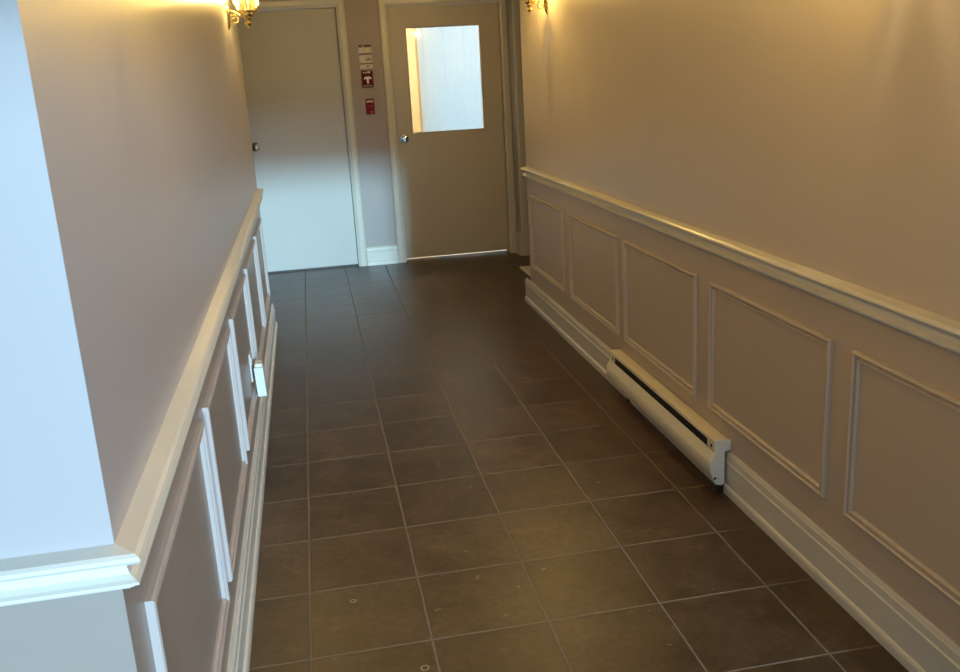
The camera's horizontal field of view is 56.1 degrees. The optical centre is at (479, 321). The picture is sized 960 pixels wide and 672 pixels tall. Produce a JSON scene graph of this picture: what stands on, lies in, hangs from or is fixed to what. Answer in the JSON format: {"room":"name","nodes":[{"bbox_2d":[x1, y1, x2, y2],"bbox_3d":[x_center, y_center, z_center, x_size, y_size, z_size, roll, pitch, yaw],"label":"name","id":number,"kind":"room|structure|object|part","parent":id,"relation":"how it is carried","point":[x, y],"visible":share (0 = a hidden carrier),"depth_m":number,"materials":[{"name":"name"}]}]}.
{"room":"building corridor","nodes":[
{"label":"building corridor","id":0,"kind":"room"},
{"bbox_2d":[0,0,136,671],"bbox_3d":[-1.504,0.087,0.967,2.020,2.460,0.002,-6,15,-10],"label":"wall","id":1,"kind":"structure","parent":0,"point":[53,495],"depth_m":1.16,"materials":[{"name":"beige paint"}]},
{"bbox_2d":[17,0,270,671],"bbox_3d":[-1.917,-0.471,3.097,2.034,2.460,4.480,-6,15,-10],"label":"wall","id":2,"kind":"structure","parent":0,"point":[141,105],"depth_m":1.76,"materials":[{"name":"beige paint"}]},
{"bbox_2d":[0,188,263,606],"bbox_3d":[-1.882,-0.121,3.171,2.058,0.063,4.508,-6,15,-10],"label":"chair rail","id":3,"kind":"object","parent":2,"relation":"attached to","point":[119,565],"visible":1,"depth_m":1.30,"materials":[{"name":"beige paint"}]},
{"bbox_3d":[-0.561,0.557,1.791,0.015,0.476,0.770,-6,15,-10],"label":"panel moulding","id":4,"kind":"part","parent":2,"relation":"part of","materials":[{"name":"beige paint"}]},
{"bbox_3d":[-0.725,0.345,2.600,0.015,0.476,0.747,-6,15,-10],"label":"panel moulding","id":5,"kind":"part","parent":2,"relation":"part of","materials":[{"name":"beige paint"}]},
{"bbox_2d":[225,0,259,29],"bbox_3d":[-1.156,-1.563,4.393,0.173,0.261,0.168,-6,15,-10],"label":"wall sconce","id":6,"kind":"object","parent":2,"relation":"attached to","point":[247,13],"visible":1,"depth_m":4.39,"materials":[{"name":"gold metal"}]},
{"bbox_3d":[-1.193,-1.506,4.400,0.070,0.040,0.015,-6,15,-10],"label":"arm","id":7,"kind":"part","parent":6,"relation":"part of","materials":[{"name":"gold metal"}]},
{"bbox_3d":[-0.894,0.126,3.438,0.015,0.476,0.763,-6,15,-10],"label":"panel moulding","id":8,"kind":"part","parent":2,"relation":"part of","materials":[{"name":"beige paint"}]},
{"bbox_2d":[248,350,253,381],"bbox_3d":[-0.935,0.182,3.683,0.008,0.117,0.072,-6,15,-10],"label":"wall outlet","id":9,"kind":"object","parent":2,"relation":"attached to","point":[249,355],"visible":0.88,"depth_m":3.66,"materials":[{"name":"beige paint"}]},
{"bbox_2d":[227,303,277,671],"bbox_3d":[-1.857,0.628,3.433,2.043,0.158,4.593,-6,15,-10],"label":"baseboard","id":10,"kind":"structure","parent":2,"relation":"attached to","point":[242,626],"depth_m":2.93,"materials":[{"name":"beige paint"}]},
{"bbox_3d":[-1.062,-0.092,4.270,0.015,0.476,0.770,-6,15,-10],"label":"panel moulding","id":11,"kind":"part","parent":2,"relation":"part of","materials":[{"name":"beige paint"}]},
{"bbox_2d":[252,360,267,396],"bbox_3d":[-0.906,0.233,3.702,0.048,0.140,0.060,-6,15,-10],"label":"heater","id":12,"kind":"object","parent":2,"relation":"attached to","point":[258,371],"visible":1,"depth_m":3.68,"materials":[{"name":"grey plastic"}]},
{"bbox_3d":[-1.222,-0.300,5.063,0.015,0.476,0.690,-6,15,-10],"label":"panel moulding","id":13,"kind":"part","parent":2,"relation":"part of","materials":[{"name":"beige paint"}]},
{"bbox_2d":[235,0,396,262],"bbox_3d":[-1.190,-1.657,7.287,5.100,2.460,0.120,-6,15,-10],"label":"wall","id":14,"kind":"structure","parent":0,"point":[362,16],"depth_m":7.31,"materials":[{"name":"beige paint"}]},
{"bbox_2d":[235,0,367,272],"bbox_3d":[-1.479,-1.470,7.279,0.945,2.136,0.169,-6,15,-10],"label":"door","id":15,"kind":"structure","parent":14,"relation":"in","point":[295,53],"depth_m":7.25,"materials":[{"name":"grey paint"}]},
{"bbox_3d":[-1.791,-1.392,7.183,0.057,0.057,0.061,-6,15,-10],"label":"knob","id":16,"kind":"part","parent":15,"relation":"part of","materials":[{"name":"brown metal"}]},
{"bbox_2d":[358,44,372,68],"bbox_3d":[-0.909,-2.108,7.159,0.104,0.182,0.003,-6,15,-10],"label":"notice sheet","id":17,"kind":"object","parent":14,"relation":"attached to","point":[365,51],"visible":1,"depth_m":7.16,"materials":[{"name":"paper"}]},
{"bbox_2d":[361,70,373,86],"bbox_3d":[-0.898,-1.938,7.180,0.086,0.128,0.052,-6,15,-10],"label":"station","id":18,"kind":"object","parent":14,"relation":"attached to","point":[367,76],"visible":1,"depth_m":7.16,"materials":[{"name":"red plastic"}]},
{"bbox_2d":[365,99,374,114],"bbox_3d":[-0.885,-1.734,7.254,0.070,0.122,0.018,-6,15,-10],"label":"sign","id":19,"kind":"object","parent":14,"relation":"attached to","point":[370,108],"visible":1,"depth_m":7.25,"materials":[{"name":"red plastic"}]},
{"bbox_2d":[366,244,398,265],"bbox_3d":[-0.820,-0.560,7.572,0.258,0.158,0.022,-6,15,-10],"label":"baseboard","id":20,"kind":"structure","parent":14,"relation":"attached to","point":[386,254],"depth_m":7.57,"materials":[{"name":"beige paint"}]},
{"bbox_2d":[378,0,516,262],"bbox_3d":[-0.270,-1.614,7.585,1.037,2.122,0.369,-6,15,-10],"label":"door","id":21,"kind":"structure","parent":14,"relation":"in","point":[454,190],"depth_m":7.52,"materials":[{"name":"beige paint"}]},
{"bbox_3d":[-0.615,-1.500,7.387,0.057,0.057,0.061,-6,15,-10],"label":"knob","id":22,"kind":"part","parent":21,"relation":"part of","materials":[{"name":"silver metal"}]},
{"bbox_2d":[406,28,422,132],"bbox_3d":[-0.291,-2.252,9.281,2.650,2.460,0.150,-6,15,-10],"label":"wall","id":23,"kind":"structure","parent":0,"point":[411,36],"depth_m":9.08,"materials":[{"name":"beige paint"}]},
{"bbox_2d":[416,25,482,131],"bbox_3d":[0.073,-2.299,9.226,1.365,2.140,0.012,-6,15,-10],"label":"door window","id":24,"kind":"structure","parent":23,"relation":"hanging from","point":[448,57],"depth_m":9.11,"materials":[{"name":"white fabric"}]},
{"bbox_2d":[507,0,520,232],"bbox_3d":[0.757,-1.818,7.476,0.985,2.460,0.170,-6,15,-10],"label":"wall","id":25,"kind":"structure","parent":0,"point":[509,8],"depth_m":7.41,"materials":[{"name":"beige paint"}]},
{"bbox_2d":[516,231,521,255],"bbox_3d":[0.329,-0.671,7.682,0.018,0.190,0.150,-6,15,-10],"label":"baseboard","id":26,"kind":"structure","parent":25,"relation":"attached to","point":[518,234],"depth_m":7.65,"materials":[{"name":"beige paint"}]},
{"bbox_2d":[511,0,529,255],"bbox_3d":[0.769,-1.634,7.427,0.955,2.130,0.019,-6,15,-10],"label":"door frame","id":27,"kind":"structure","parent":25,"relation":"in","point":[515,5],"depth_m":7.34,"materials":[{"name":"beige paint"}]},
{"bbox_2d":[249,251,908,671],"bbox_3d":[-0.518,0.447,4.313,5.400,0.100,10.950,-6,15,-10],"label":"floor","id":28,"kind":"structure","parent":0,"point":[451,485],"depth_m":3.13,"materials":[{"name":"brown tile"}]},
{"bbox_2d":[520,266,530,276],"bbox_3d":[0.812,-0.367,6.804,0.845,0.012,0.890,-6,15,-10],"label":"baseboard","id":29,"kind":"structure","parent":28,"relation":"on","point":[526,269],"depth_m":7.04,"materials":[{"name":"beige wood"}]},
{"bbox_2d":[519,0,959,646],"bbox_3d":[1.356,-0.783,3.566,1.325,2.460,4.720,-6,15,-10],"label":"wall","id":30,"kind":"structure","parent":0,"point":[823,136],"depth_m":2.68,"materials":[{"name":"beige paint"}]},
{"bbox_2d":[524,0,548,14],"bbox_3d":[0.278,-1.801,4.886,0.173,0.261,0.168,-6,15,-10],"label":"wall sconce","id":31,"kind":"object","parent":30,"relation":"attached to","point":[528,3],"visible":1,"depth_m":4.90,"materials":[{"name":"gold metal"}]},
{"bbox_3d":[0.401,-0.485,5.434,0.015,0.476,0.762,-6,15,-10],"label":"panel moulding","id":32,"kind":"part","parent":30,"relation":"part of","materials":[{"name":"beige paint"}]},
{"bbox_3d":[0.569,-0.262,4.582,0.015,0.476,0.791,-6,15,-10],"label":"panel moulding","id":33,"kind":"part","parent":30,"relation":"part of","materials":[{"name":"beige paint"}]},
{"bbox_3d":[0.734,-0.042,3.744,0.015,0.476,0.791,-6,15,-10],"label":"panel moulding","id":34,"kind":"part","parent":30,"relation":"part of","materials":[{"name":"beige paint"}]},
{"bbox_2d":[606,349,730,493],"bbox_3d":[0.745,0.374,3.738,0.078,0.207,1.151,-6,15,-10],"label":"baseboard heater","id":35,"kind":"object","parent":30,"relation":"attached to","point":[697,438],"visible":1,"depth_m":3.55,"materials":[{"name":"beige metal"}]},
{"bbox_2d":[520,166,959,354],"bbox_3d":[0.721,-0.379,3.552,0.038,0.067,4.710,-6,15,-10],"label":"chair rail","id":36,"kind":"object","parent":30,"relation":"attached to","point":[943,332],"visible":1,"depth_m":2.60,"materials":[{"name":"beige paint"}]},
{"bbox_2d":[525,278,959,671],"bbox_3d":[0.762,0.378,3.811,0.022,0.158,4.810,-6,15,-10],"label":"baseboard","id":37,"kind":"structure","parent":30,"relation":"attached to","point":[904,632],"depth_m":2.61,"materials":[{"name":"beige paint"}]},
{"bbox_3d":[0.903,0.182,2.889,0.015,0.476,0.771,-6,15,-10],"label":"panel moulding","id":38,"kind":"part","parent":30,"relation":"part of","materials":[{"name":"beige paint"}]},
{"bbox_3d":[1.068,0.401,2.053,0.015,0.476,0.783,-6,15,-10],"label":"panel moulding","id":39,"kind":"part","parent":30,"relation":"part of","materials":[{"name":"beige paint"}]}
]}

